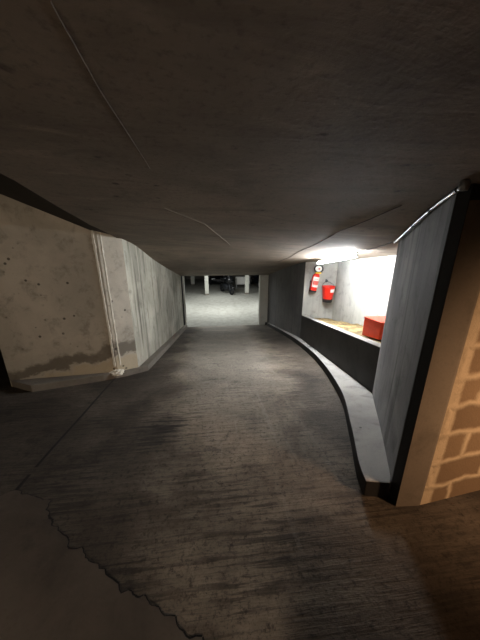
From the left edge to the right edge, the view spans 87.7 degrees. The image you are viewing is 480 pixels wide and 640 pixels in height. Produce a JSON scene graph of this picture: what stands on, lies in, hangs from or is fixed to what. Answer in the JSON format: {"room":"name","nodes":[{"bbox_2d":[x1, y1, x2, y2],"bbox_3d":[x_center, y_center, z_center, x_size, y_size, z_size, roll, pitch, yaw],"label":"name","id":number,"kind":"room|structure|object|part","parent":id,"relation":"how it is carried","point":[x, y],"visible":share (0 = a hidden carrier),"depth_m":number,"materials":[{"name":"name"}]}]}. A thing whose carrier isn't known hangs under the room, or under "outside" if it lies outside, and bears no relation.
{"room":"parking garage","nodes":[
{"label":"parking garage","id":0,"kind":"room"},
{"bbox_2d":[0,173,107,233],"bbox_3d":[-3.542,-0.574,-0.299,5.330,1.228,9.500,-2,17,-6],"label":"ceiling","id":1,"kind":"structure","parent":0,"point":[9,187],"depth_m":2.89,"materials":[{"name":"concrete"}]},
{"bbox_2d":[0,194,137,386],"bbox_3d":[-2.818,0.318,4.665,1.848,5.200,1.510,-2,17,-6],"label":"wall","id":2,"kind":"structure","parent":0,"point":[53,323],"depth_m":3.83,"materials":[{"name":"concrete"}]},
{"bbox_2d":[91,230,115,366],"bbox_3d":[-2.162,-0.302,3.967,0.094,2.310,0.029,-4,17,-13],"label":"pipe","id":3,"kind":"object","parent":2,"relation":"attached to","point":[92,234],"depth_m":3.94,"materials":[{"name":"grey metal"}]},
{"bbox_2d":[99,232,120,364],"bbox_3d":[-2.079,-0.274,4.029,0.049,2.220,0.024,-16,23,-42],"label":"pipe","id":4,"kind":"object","parent":2,"relation":"attached to","point":[99,232],"depth_m":4.00,"materials":[{"name":"grey metal"}]},
{"bbox_2d":[109,369,123,375],"bbox_3d":[-2.125,0.899,4.314,0.246,0.106,0.207,-2,17,-6],"label":"trim","id":5,"kind":"structure","parent":2,"relation":"attached to","point":[116,372],"depth_m":4.27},
{"bbox_2d":[122,239,183,366],"bbox_3d":[-2.590,-0.372,7.649,0.800,4.800,6.678,-2,17,-6],"label":"wall","id":6,"kind":"structure","parent":0,"point":[155,291],"depth_m":5.60,"materials":[{"name":"concrete"}]},
{"bbox_2d":[181,276,184,324],"bbox_3d":[-2.529,-0.786,11.069,0.070,2.360,0.100,-2,17,-6],"label":"rail","id":7,"kind":"object","parent":6,"relation":"attached to","point":[181,276],"visible":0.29,"depth_m":11.02,"materials":[{"name":"metal"}]},
{"bbox_2d":[185,275,249,278],"bbox_3d":[-2.421,-5.495,27.430,19.000,3.200,0.100,-2,17,-6],"label":"wall","id":8,"kind":"structure","parent":0,"point":[235,276],"depth_m":27.44,"materials":[{"name":"concrete"}]},
{"bbox_2d":[0,0,479,275],"bbox_3d":[1.097,-0.803,3.344,7.500,2.198,15.600,-2,17,-6],"label":"ceiling","id":9,"kind":"structure","parent":0,"point":[280,128],"depth_m":0.63,"materials":[{"name":"concrete"}]},
{"bbox_2d":[51,2,149,167],"bbox_3d":[-0.312,-0.520,0.667,0.013,0.032,0.687,-2,17,-8],"label":"trim","id":10,"kind":"structure","parent":9,"relation":"attached to","point":[51,2],"depth_m":0.47,"materials":[{"name":"grey concrete"}]},
{"bbox_2d":[165,208,229,244],"bbox_3d":[-0.273,-0.993,2.907,0.130,0.261,2.486,2,17,8],"label":"trim","id":11,"kind":"structure","parent":9,"relation":"attached to","point":[165,208],"depth_m":2.07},
{"bbox_2d":[317,251,358,263],"bbox_3d":[1.769,-1.150,4.716,0.050,0.326,1.911,0,17,0],"label":"lamp","id":12,"kind":"object","parent":9,"relation":"attached to","point":[353,254],"visible":1,"depth_m":4.38,"materials":[{"name":"white plastic"}]},
{"bbox_2d":[281,205,401,260],"bbox_3d":[1.002,-1.110,4.036,0.133,0.665,5.113,0,17,1],"label":"trim","id":13,"kind":"structure","parent":9,"relation":"attached to","point":[401,205],"depth_m":2.00,"materials":[{"name":"grey concrete"}]},
{"bbox_2d":[359,241,392,252],"bbox_3d":[1.774,-0.966,3.369,0.012,0.160,1.475,4,17,12],"label":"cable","id":14,"kind":"object","parent":9,"relation":"attached to","point":[392,241],"visible":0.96,"depth_m":3.13,"materials":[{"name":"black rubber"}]},
{"bbox_2d":[0,279,479,639],"bbox_3d":[-0.704,-0.793,11.760,19.000,1.976,33.000,-2,17,-6],"label":"floor","id":15,"kind":"structure","parent":0,"point":[216,482],"depth_m":1.62,"materials":[{"name":"concrete"}]},
{"bbox_2d":[15,378,115,489],"bbox_3d":[-1.902,1.129,3.098,0.031,0.512,2.568,-4,17,-12],"label":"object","id":16,"kind":"structure","parent":15,"relation":"on","point":[92,403],"depth_m":2.46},
{"bbox_2d":[11,325,186,391],"bbox_3d":[-2.223,0.687,7.465,1.774,1.603,7.518,3,17,8],"label":"kerb","id":17,"kind":"object","parent":15,"relation":"on","point":[37,384],"visible":0.81,"depth_m":4.09,"materials":[{"name":"concrete"}]},
{"bbox_2d":[0,490,203,639],"bbox_3d":[-0.841,1.341,1.400,1.953,0.080,0.190,9,19,26],"label":"trim","id":18,"kind":"structure","parent":15,"relation":"on","point":[50,517],"depth_m":1.29,"materials":[{"name":"grey concrete"}]},
{"bbox_2d":[191,276,194,284],"bbox_3d":[-4.435,-4.513,23.252,0.352,2.470,0.352,-2,17,-6],"label":"pillar","id":19,"kind":"structure","parent":15,"relation":"on","point":[192,277],"depth_m":23.36,"materials":[{"name":"paint"}]},
{"bbox_2d":[204,276,208,294],"bbox_3d":[-2.493,-3.101,18.566,0.292,2.470,0.292,-2,17,-6],"label":"pillar","id":20,"kind":"structure","parent":15,"relation":"on","point":[205,277],"depth_m":18.60,"materials":[{"name":"paint"}]},
{"bbox_2d":[208,275,227,284],"bbox_3d":[-2.164,-4.433,24.686,2.160,1.490,4.170,-3,17,-9],"label":"parked car","id":21,"kind":"object","parent":15,"relation":"on","point":[213,279],"visible":0.45,"depth_m":22.90,"materials":[{"name":"black paint"}]},
{"bbox_2d":[220,275,234,294],"bbox_3d":[-1.025,-2.827,19.316,0.986,1.512,2.301,-9,19,-29],"label":"motorcycle","id":22,"kind":"object","parent":15,"relation":"on","point":[229,279],"visible":0.97,"depth_m":18.76,"materials":[{"name":"black metal"}]},
{"bbox_2d":[236,276,249,287],"bbox_3d":[0.248,-3.280,21.743,1.280,0.980,0.060,-2,17,-6],"label":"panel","id":23,"kind":"object","parent":15,"relation":"on","point":[239,280],"visible":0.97,"depth_m":21.68,"materials":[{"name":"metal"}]},
{"bbox_2d":[245,275,248,293],"bbox_3d":[0.523,-3.213,18.937,0.292,2.470,0.292,-2,17,-6],"label":"pillar","id":24,"kind":"structure","parent":15,"relation":"on","point":[246,276],"depth_m":18.95,"materials":[{"name":"paint"}]},
{"bbox_2d":[250,275,258,287],"bbox_3d":[2.214,-3.869,22.815,2.160,1.490,4.170,-4,17,-11],"label":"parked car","id":25,"kind":"object","parent":15,"relation":"on","point":[253,278],"visible":0.21,"depth_m":22.82,"materials":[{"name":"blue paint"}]},
{"bbox_2d":[265,322,390,497],"bbox_3d":[1.403,0.672,6.747,0.752,2.078,9.943,1,17,2],"label":"kerb","id":26,"kind":"object","parent":15,"relation":"on","point":[364,430],"visible":0.89,"depth_m":2.38,"materials":[{"name":"concrete"}]},
{"bbox_2d":[315,318,381,342],"bbox_3d":[2.196,0.159,5.061,0.947,0.804,3.918,-1,17,-2],"label":"sand","id":27,"kind":"object","parent":15,"relation":"on","point":[357,329],"visible":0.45,"depth_m":5.09,"materials":[{"name":"beige sand"}]},
{"bbox_2d":[362,316,385,339],"bbox_3d":[2.123,0.130,3.727,0.376,0.327,0.416,-2,17,-6],"label":"box","id":28,"kind":"object","parent":27,"relation":"on","point":[373,326],"visible":0.52,"depth_m":3.68,"materials":[{"name":"orange paint"}]},
{"bbox_3d":[2.123,-0.006,3.686,0.376,0.042,0.416,-2,17,-6],"label":"lid","id":29,"kind":"part","parent":28,"relation":"part of","materials":[{"name":"orange paint"}]},
{"bbox_2d":[372,193,457,495],"bbox_3d":[2.025,0.493,2.350,2.133,3.400,1.369,-2,17,-6],"label":"wall pier","id":30,"kind":"object","parent":15,"relation":"on","point":[420,253],"visible":0.07,"depth_m":1.79,"materials":[{"name":"concrete"}]},
{"bbox_2d":[394,179,470,242],"bbox_3d":[1.288,-0.696,1.827,0.040,0.249,1.670,7,18,22],"label":"conduit","id":31,"kind":"object","parent":30,"relation":"attached to","point":[464,185],"visible":1,"depth_m":1.25,"materials":[{"name":"metal"}]},
{"bbox_2d":[267,262,305,337],"bbox_3d":[2.339,-0.705,9.275,1.650,4.500,4.620,-2,17,-6],"label":"wall","id":32,"kind":"structure","parent":0,"point":[286,285],"depth_m":8.42,"materials":[{"name":"concrete"}]},
{"bbox_2d":[258,275,268,324],"bbox_3d":[1.298,-1.001,11.592,0.840,2.670,0.220,-2,17,-6],"label":"trim","id":33,"kind":"structure","parent":32,"relation":"attached to","point":[263,286],"depth_m":11.49,"materials":[{"name":"paint"}]},
{"bbox_2d":[302,262,337,318],"bbox_3d":[2.253,-0.191,7.047,1.007,4.200,0.010,0,17,1],"label":"wall","id":34,"kind":"structure","parent":0,"point":[313,306],"depth_m":6.88,"materials":[{"name":"grey concrete"}]},
{"bbox_2d":[309,265,323,291],"bbox_3d":[2.025,-1.104,6.660,0.324,0.735,0.209,-2,17,-6],"label":"fire extinguisher","id":35,"kind":"object","parent":34,"relation":"attached to","point":[315,279],"visible":1,"depth_m":6.58,"materials":[{"name":"red metal"}]},
{"bbox_2d":[300,315,380,392],"bbox_3d":[1.773,0.531,5.143,0.129,1.662,4.166,0,17,1],"label":"wall","id":36,"kind":"structure","parent":0,"point":[356,355],"depth_m":4.00,"materials":[{"name":"concrete"}]},
{"bbox_2d":[332,255,395,325],"bbox_3d":[2.822,0.408,5.059,0.398,4.800,4.444,0,17,-1],"label":"wall","id":37,"kind":"structure","parent":0,"point":[363,286],"depth_m":5.43,"materials":[{"name":"grey concrete"}]},
{"bbox_2d":[396,200,479,506],"bbox_3d":[1.157,0.385,1.419,0.238,1.945,0.016,-2,17,-8],"label":"wall column","id":38,"kind":"structure","parent":0,"point":[464,286],"depth_m":1.36,"materials":[{"name":"concrete"}]},
{"bbox_2d":[420,292,479,504],"bbox_3d":[2.310,0.123,1.673,2.318,2.300,0.177,-4,17,-13],"label":"wall","id":39,"kind":"structure","parent":0,"point":[455,466],"depth_m":1.56,"materials":[{"name":"brown brick"}]},
{"bbox_2d":[389,183,479,505],"bbox_3d":[1.163,0.201,1.415,0.264,2.300,0.081,-3,17,-11],"label":"trim","id":40,"kind":"structure","parent":39,"relation":"attached to","point":[473,193],"depth_m":1.34,"materials":[{"name":"black metal"}]},
{"bbox_3d":[-6.389,-1.662,10.544,7.500,5.600,0.130,-2,17,-6],"label":"wall","id":41,"kind":"structure","parent":0,"visible":0},
{"bbox_2d":[182,276,186,324],"bbox_3d":[-2.680,-0.881,11.194,0.460,2.670,0.215,-2,17,-6],"label":"trim","id":42,"kind":"structure","parent":41,"relation":"attached to","point":[182,276],"depth_m":11.14,"materials":[{"name":"paint"}]},
{"bbox_3d":[2.338,-1.051,6.730,0.040,0.081,0.098,-2,17,-6],"label":"wall hook","id":43,"kind":"object","parent":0,"visible":0},
{"bbox_2d":[322,281,335,302],"bbox_3d":[2.353,-0.746,6.676,0.352,0.540,0.352,-2,17,-6],"label":"bucket","id":44,"kind":"object","parent":43,"relation":"hanging from","point":[327,290],"visible":1,"depth_m":6.60,"materials":[{"name":"red metal"}]}
]}

